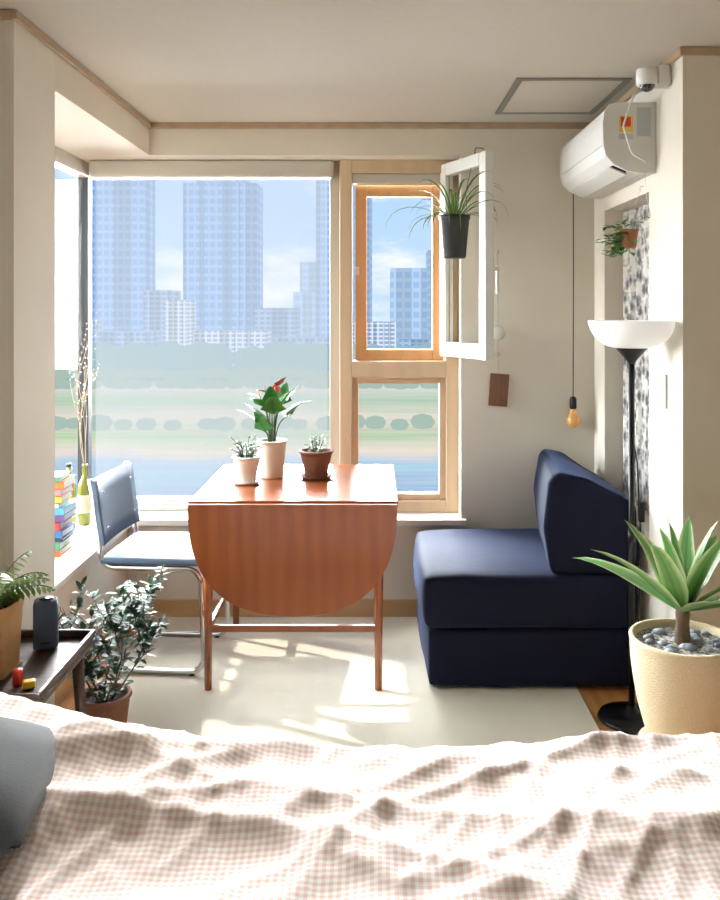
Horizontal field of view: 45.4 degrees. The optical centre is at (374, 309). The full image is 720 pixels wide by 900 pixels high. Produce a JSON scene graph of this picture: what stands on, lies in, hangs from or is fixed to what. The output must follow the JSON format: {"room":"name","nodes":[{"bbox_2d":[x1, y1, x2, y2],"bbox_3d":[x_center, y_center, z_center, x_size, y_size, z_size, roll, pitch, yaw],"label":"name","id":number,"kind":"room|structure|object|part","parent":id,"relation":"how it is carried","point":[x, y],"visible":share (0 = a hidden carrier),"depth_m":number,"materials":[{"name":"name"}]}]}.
{"room":"studio apartment","nodes":[
{"label":"studio apartment","id":0,"kind":"room"},
{"bbox_2d":[0,20,54,704],"bbox_3d":[-1.425,0.280,2.660,0.750,2.300,0.320,0,0,0],"label":"wall column","id":1,"kind":"structure","parent":0,"point":[27,65],"depth_m":2.60,"materials":[{"name":"beige paint"}]},
{"bbox_2d":[55,530,127,633],"bbox_3d":[-1.305,1.215,3.550,0.310,0.430,1.460,0,0,0],"label":"wall","id":2,"kind":"structure","parent":0,"point":[99,577],"depth_m":3.51,"materials":[{"name":"beige paint"}]},
{"bbox_2d":[55,53,460,162],"bbox_3d":[-0.700,-0.795,3.550,2.200,0.150,1.460,0,0,0],"label":"ceiling beam","id":3,"kind":"structure","parent":0,"point":[335,145],"depth_m":4.00,"materials":[{"name":"beige paint"}]},
{"bbox_2d":[0,9,719,128],"bbox_3d":[0.515,-0.856,1.600,3.370,0.028,4.800,0,0,0],"label":"crown molding","id":4,"kind":"structure","parent":3,"relation":"attached to","point":[5,14],"depth_m":3.99,"materials":[{"name":"brown wood"}]},
{"bbox_2d":[59,618,637,731],"bbox_3d":[0.300,1.480,1.750,4.200,0.100,5.500,0,0,0],"label":"floor","id":5,"kind":"structure","parent":0,"point":[594,697],"depth_m":3.18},
{"bbox_2d":[103,617,599,748],"bbox_3d":[-0.140,1.426,2.092,1.800,0.008,3.785,0,0,0],"label":"rug","id":6,"kind":"object","parent":5,"relation":"on","point":[314,687],"visible":0.25,"depth_m":3.16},
{"bbox_2d":[0,629,94,713],"bbox_3d":[-0.965,1.165,2.240,0.340,0.514,0.420,0,0,0],"label":"side table","id":7,"kind":"object","parent":6,"relation":"on","point":[49,668],"visible":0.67,"depth_m":2.30,"materials":[{"name":"brown wood"}]},
{"bbox_2d":[12,667,34,689],"bbox_3d":[-0.866,0.909,2.119,0.067,0.040,0.033,0,0,19],"label":"blocks","id":8,"kind":"object","parent":7,"relation":"on","point":[17,673],"visible":1,"depth_m":2.12,"materials":[{"name":"red plastic"}]},
{"bbox_2d":[0,551,55,679],"bbox_3d":[-0.981,0.785,2.204,0.249,0.284,0.221,0,0,13],"label":"potted plant","id":9,"kind":"object","parent":7,"relation":"on","point":[11,604],"visible":1,"depth_m":2.21,"materials":[{"name":"green plant"}]},
{"bbox_2d":[33,596,58,650],"bbox_3d":[-0.905,0.861,2.364,0.064,0.137,0.058,0,0,-17],"label":"speaker","id":10,"kind":"object","parent":7,"relation":"on","point":[45,608],"visible":1,"depth_m":2.34},
{"bbox_2d":[59,559,169,722],"bbox_3d":[-0.832,1.140,2.770,0.367,0.581,0.503,0,0,0],"label":"potted plant","id":11,"kind":"object","parent":6,"relation":"on","point":[105,700],"visible":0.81,"depth_m":2.74,"materials":[{"name":"green plant"}]},
{"bbox_2d":[87,461,229,675],"bbox_3d":[-0.880,1.042,3.557,0.481,0.758,0.417,0,0,4],"label":"chair","id":12,"kind":"object","parent":6,"relation":"on","point":[113,496],"visible":0.7,"depth_m":3.46,"materials":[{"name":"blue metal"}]},
{"bbox_2d":[188,465,397,690],"bbox_3d":[-0.300,1.060,3.513,0.770,0.721,0.774,0,0,0],"label":"table","id":13,"kind":"object","parent":6,"relation":"on","point":[289,545],"visible":0.99,"depth_m":3.13,"materials":[{"name":"brown wood"}]},
{"bbox_2d":[229,434,265,485],"bbox_3d":[-0.512,0.602,3.468,0.130,0.194,0.126,0,0,-45],"label":"herb plant","id":14,"kind":"object","parent":13,"relation":"on","point":[246,464],"visible":1,"depth_m":3.44,"materials":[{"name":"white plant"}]},
{"bbox_2d":[238,377,305,478],"bbox_3d":[-0.418,0.488,3.597,0.284,0.422,0.246,0,0,-40],"label":"plant","id":15,"kind":"object","parent":13,"relation":"on","point":[272,459],"visible":0.99,"depth_m":3.56,"materials":[{"name":"green plant"}]},
{"bbox_2d":[299,435,332,479],"bbox_3d":[-0.245,0.609,3.585,0.144,0.181,0.144,0,0,0],"label":"potted plant","id":16,"kind":"object","parent":13,"relation":"on","point":[316,461],"visible":1,"depth_m":3.54,"materials":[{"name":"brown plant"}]},
{"bbox_2d":[0,692,719,899],"bbox_3d":[-0.040,1.089,1.109,2.180,0.682,1.618,0,0,0],"label":"bed","id":17,"kind":"object","parent":6,"relation":"on","point":[92,808],"visible":1,"depth_m":1.51,"materials":[{"name":"beige fabric"}]},
{"bbox_2d":[0,717,54,856],"bbox_3d":[-0.850,0.840,1.530,0.557,0.184,0.419,0,0,0],"label":"pillow","id":18,"kind":"object","parent":17,"relation":"on","point":[27,744],"depth_m":1.51,"materials":[{"name":"grey fabric"}]},
{"bbox_2d":[413,449,637,686],"bbox_3d":[0.580,1.019,3.572,0.828,0.815,0.762,0,0,0],"label":"sofa","id":19,"kind":"object","parent":6,"relation":"on","point":[496,607],"visible":0.88,"depth_m":3.21,"materials":[{"name":"blue fabric"}]},
{"bbox_2d":[588,320,674,734],"bbox_3d":[0.895,0.733,3.000,0.296,1.392,0.296,0,0,0],"label":"floor lamp","id":20,"kind":"object","parent":5,"relation":"on","point":[631,338],"visible":0.93,"depth_m":2.99,"materials":[{"name":"black metal"}]},
{"bbox_3d":[0.905,1.358,2.530,0.280,0.146,0.280,0,0,0],"label":"plant stand","id":21,"kind":"object","parent":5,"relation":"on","visible":0},
{"bbox_2d":[576,517,719,734],"bbox_3d":[0.888,0.950,2.588,0.684,0.668,0.572,0,0,41],"label":"agave plant","id":22,"kind":"object","parent":21,"relation":"on","point":[675,662],"visible":0.87,"depth_m":2.47,"materials":[{"name":"green plant"}]},
{"bbox_2d":[0,0,719,121],"bbox_3d":[0.300,-0.920,1.750,4.200,0.100,5.500,0,0,0],"label":"ceiling","id":23,"kind":"structure","parent":0,"point":[170,60],"depth_m":2.88,"materials":[{"name":"beige paint"}]},
{"bbox_2d":[495,78,632,113],"bbox_3d":[0.747,-0.867,3.510,0.435,0.006,0.580,0,0,0],"label":"ceiling hatch","id":24,"kind":"object","parent":23,"relation":"in","point":[525,95],"depth_m":3.48,"materials":[{"name":"beige paint"}]},
{"bbox_2d":[128,129,593,598],"bbox_3d":[0.135,0.280,4.225,2.570,2.300,0.450,0,0,0],"label":"wall","id":25,"kind":"structure","parent":0,"point":[500,447],"depth_m":4.00,"materials":[{"name":"beige paint"}]},
{"bbox_2d":[55,599,416,705],"bbox_3d":[0.515,1.387,2.000,3.370,0.085,4.000,0,0,0],"label":"baseboard","id":26,"kind":"structure","parent":25,"relation":"attached to","point":[169,607],"depth_m":3.99,"materials":[{"name":"brown wood"}]},
{"bbox_2d":[55,510,466,592],"bbox_3d":[-0.502,0.985,3.545,1.855,0.030,1.450,0,0,0],"label":"window sill","id":27,"kind":"structure","parent":25,"relation":"on","point":[83,550],"depth_m":3.91,"materials":[{"name":"white paint"}]},
{"bbox_2d":[55,471,77,556],"bbox_3d":[-1.307,0.813,3.451,0.179,0.312,0.162,0,0,0],"label":"books","id":28,"kind":"object","parent":27,"relation":"on","point":[65,507],"visible":0.37,"depth_m":3.42,"materials":[{"name":"multicoloured paper"}]},
{"bbox_2d":[66,463,75,528],"bbox_3d":[-1.352,0.824,3.800,0.061,0.290,0.061,0,0,0],"label":"oil bottle","id":29,"kind":"object","parent":27,"relation":"on","point":[68,465],"visible":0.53,"depth_m":3.79,"materials":[{"name":"yellow glass"}]},
{"bbox_2d":[69,312,99,524],"bbox_3d":[-1.302,0.488,3.837,0.134,0.961,0.248,0,0,-14],"label":"vase","id":30,"kind":"object","parent":27,"relation":"on","point":[84,504],"visible":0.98,"depth_m":3.87,"materials":[{"name":"yellow glass"}]},
{"bbox_2d":[55,146,506,516],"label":"window","id":31,"kind":"structure","parent":25,"relation":"in","point":[439,364],"depth_m":4.12,"materials":[{"name":"brown wood"}]},
{"bbox_3d":[-0.815,0.125,3.550,1.290,1.690,1.460,0,0,0],"label":"window frame","id":32,"kind":"part","parent":31,"relation":"part of","materials":[{"name":"beige wood"}]},
{"bbox_3d":[0.115,0.125,4.175,0.570,1.690,0.120,0,0,0],"label":"window wood frame","id":33,"kind":"part","parent":31,"relation":"part of","materials":[{"name":"brown wood"}]},
{"bbox_2d":[385,147,506,258],"bbox_3d":[0.317,-0.480,3.800,0.543,0.501,0.500,0,0,0],"label":"spider plant","id":34,"kind":"object","parent":31,"relation":"on","point":[454,226],"depth_m":3.77,"materials":[{"name":"green plant"}]},
{"bbox_2d":[488,251,508,406],"bbox_3d":[0.574,0.086,3.986,0.098,0.724,0.020,0,0,0],"label":"hanging ornament","id":35,"kind":"object","parent":25,"relation":"attached to","point":[499,383],"visible":0.89,"depth_m":3.98,"materials":[{"name":"brown wood"}]},
{"bbox_2d":[566,194,579,427],"bbox_3d":[0.914,-0.092,3.969,0.061,1.275,0.062,0,0,0],"label":"pendant light","id":36,"kind":"object","parent":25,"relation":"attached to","point":[573,420],"visible":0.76,"depth_m":3.96,"materials":[{"name":"black plastic"}]},
{"bbox_2d":[594,211,628,492],"bbox_3d":[1.220,0.195,3.910,0.400,1.270,0.180,0,0,0],"label":"wall","id":37,"kind":"structure","parent":0,"point":[608,271],"depth_m":3.82,"materials":[{"name":"beige paint"}]},
{"bbox_2d":[594,56,719,627],"bbox_3d":[1.220,0.280,3.425,0.400,2.300,1.150,0,0,0],"label":"wall","id":38,"kind":"structure","parent":0,"point":[688,109],"depth_m":2.86,"materials":[{"name":"beige paint"}]},
{"bbox_2d":[560,90,655,215],"bbox_3d":[0.923,-0.604,3.458,0.192,0.528,0.763,0,0,0],"label":"air conditioner","id":39,"kind":"object","parent":38,"relation":"attached to","point":[616,150],"visible":0.86,"depth_m":3.14,"materials":[{"name":"white plastic"}]},
{"bbox_2d":[595,186,649,257],"bbox_3d":[0.941,-0.334,3.263,0.170,0.276,0.211,0,0,-30],"label":"potted plant","id":40,"kind":"object","parent":38,"relation":"hanging from","point":[625,238],"visible":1,"depth_m":3.24,"materials":[{"name":"green plant"}]},
{"bbox_2d":[623,203,648,514],"bbox_3d":[1.120,0.195,3.510,0.055,1.250,0.610,0,0,0],"label":"curtain","id":41,"kind":"object","parent":38,"relation":"hanging from","point":[635,268],"visible":0.27,"depth_m":3.61,"materials":[{"name":"grey fabric"}]},
{"bbox_2d":[626,496,648,537],"bbox_3d":[1.093,0.838,3.510,0.175,0.024,0.620,0,0,0],"label":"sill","id":42,"kind":"structure","parent":38,"relation":"attached to","point":[644,525],"depth_m":3.31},
{"bbox_2d":[636,65,670,91],"bbox_3d":[0.963,-0.801,2.985,0.112,0.088,0.076,0,0,0],"label":"security camera","id":43,"kind":"object","parent":38,"relation":"attached to","point":[647,78],"depth_m":2.95,"materials":[{"name":"white plastic"}]},
{"bbox_2d":[658,373,666,408],"bbox_3d":[1.014,0.285,3.038,0.010,0.120,0.075,0,0,0],"label":"switch plate","id":44,"kind":"object","parent":38,"relation":"attached to","point":[662,378],"visible":1,"depth_m":3.02,"materials":[{"name":"white plastic"}]},
{"bbox_2d":[649,177,719,550],"bbox_3d":[1.220,0.195,3.025,0.400,1.270,0.350,0,0,0],"label":"wall","id":45,"kind":"structure","parent":0,"point":[684,220],"depth_m":2.85,"materials":[{"name":"white paint"}]},
{"label":"outside","id":46,"kind":"structure","parent":0,"visible":0},
{"bbox_2d":[55,365,438,498],"bbox_3d":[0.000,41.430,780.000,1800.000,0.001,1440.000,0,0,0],"label":"riverbank","id":47,"kind":"structure","parent":46,"point":[180,462],"depth_m":286.20,"materials":[{"name":"green plant"}]},
{"bbox_2d":[55,179,431,365],"bbox_3d":[-101.628,-109.518,840.000,671.628,301.895,400.000,0,0,0],"label":"city","id":48,"kind":"object","parent":47,"relation":"on","point":[222,302],"visible":0.43,"depth_m":759.96},
{"bbox_2d":[55,341,438,430],"bbox_3d":[-98.232,31.875,464.116,475.543,21.499,344.234,0,0,0],"label":"trees","id":49,"kind":"object","parent":47,"relation":"on","point":[289,359],"visible":0.42,"depth_m":518.37,"materials":[{"name":"green plant"}]}
]}

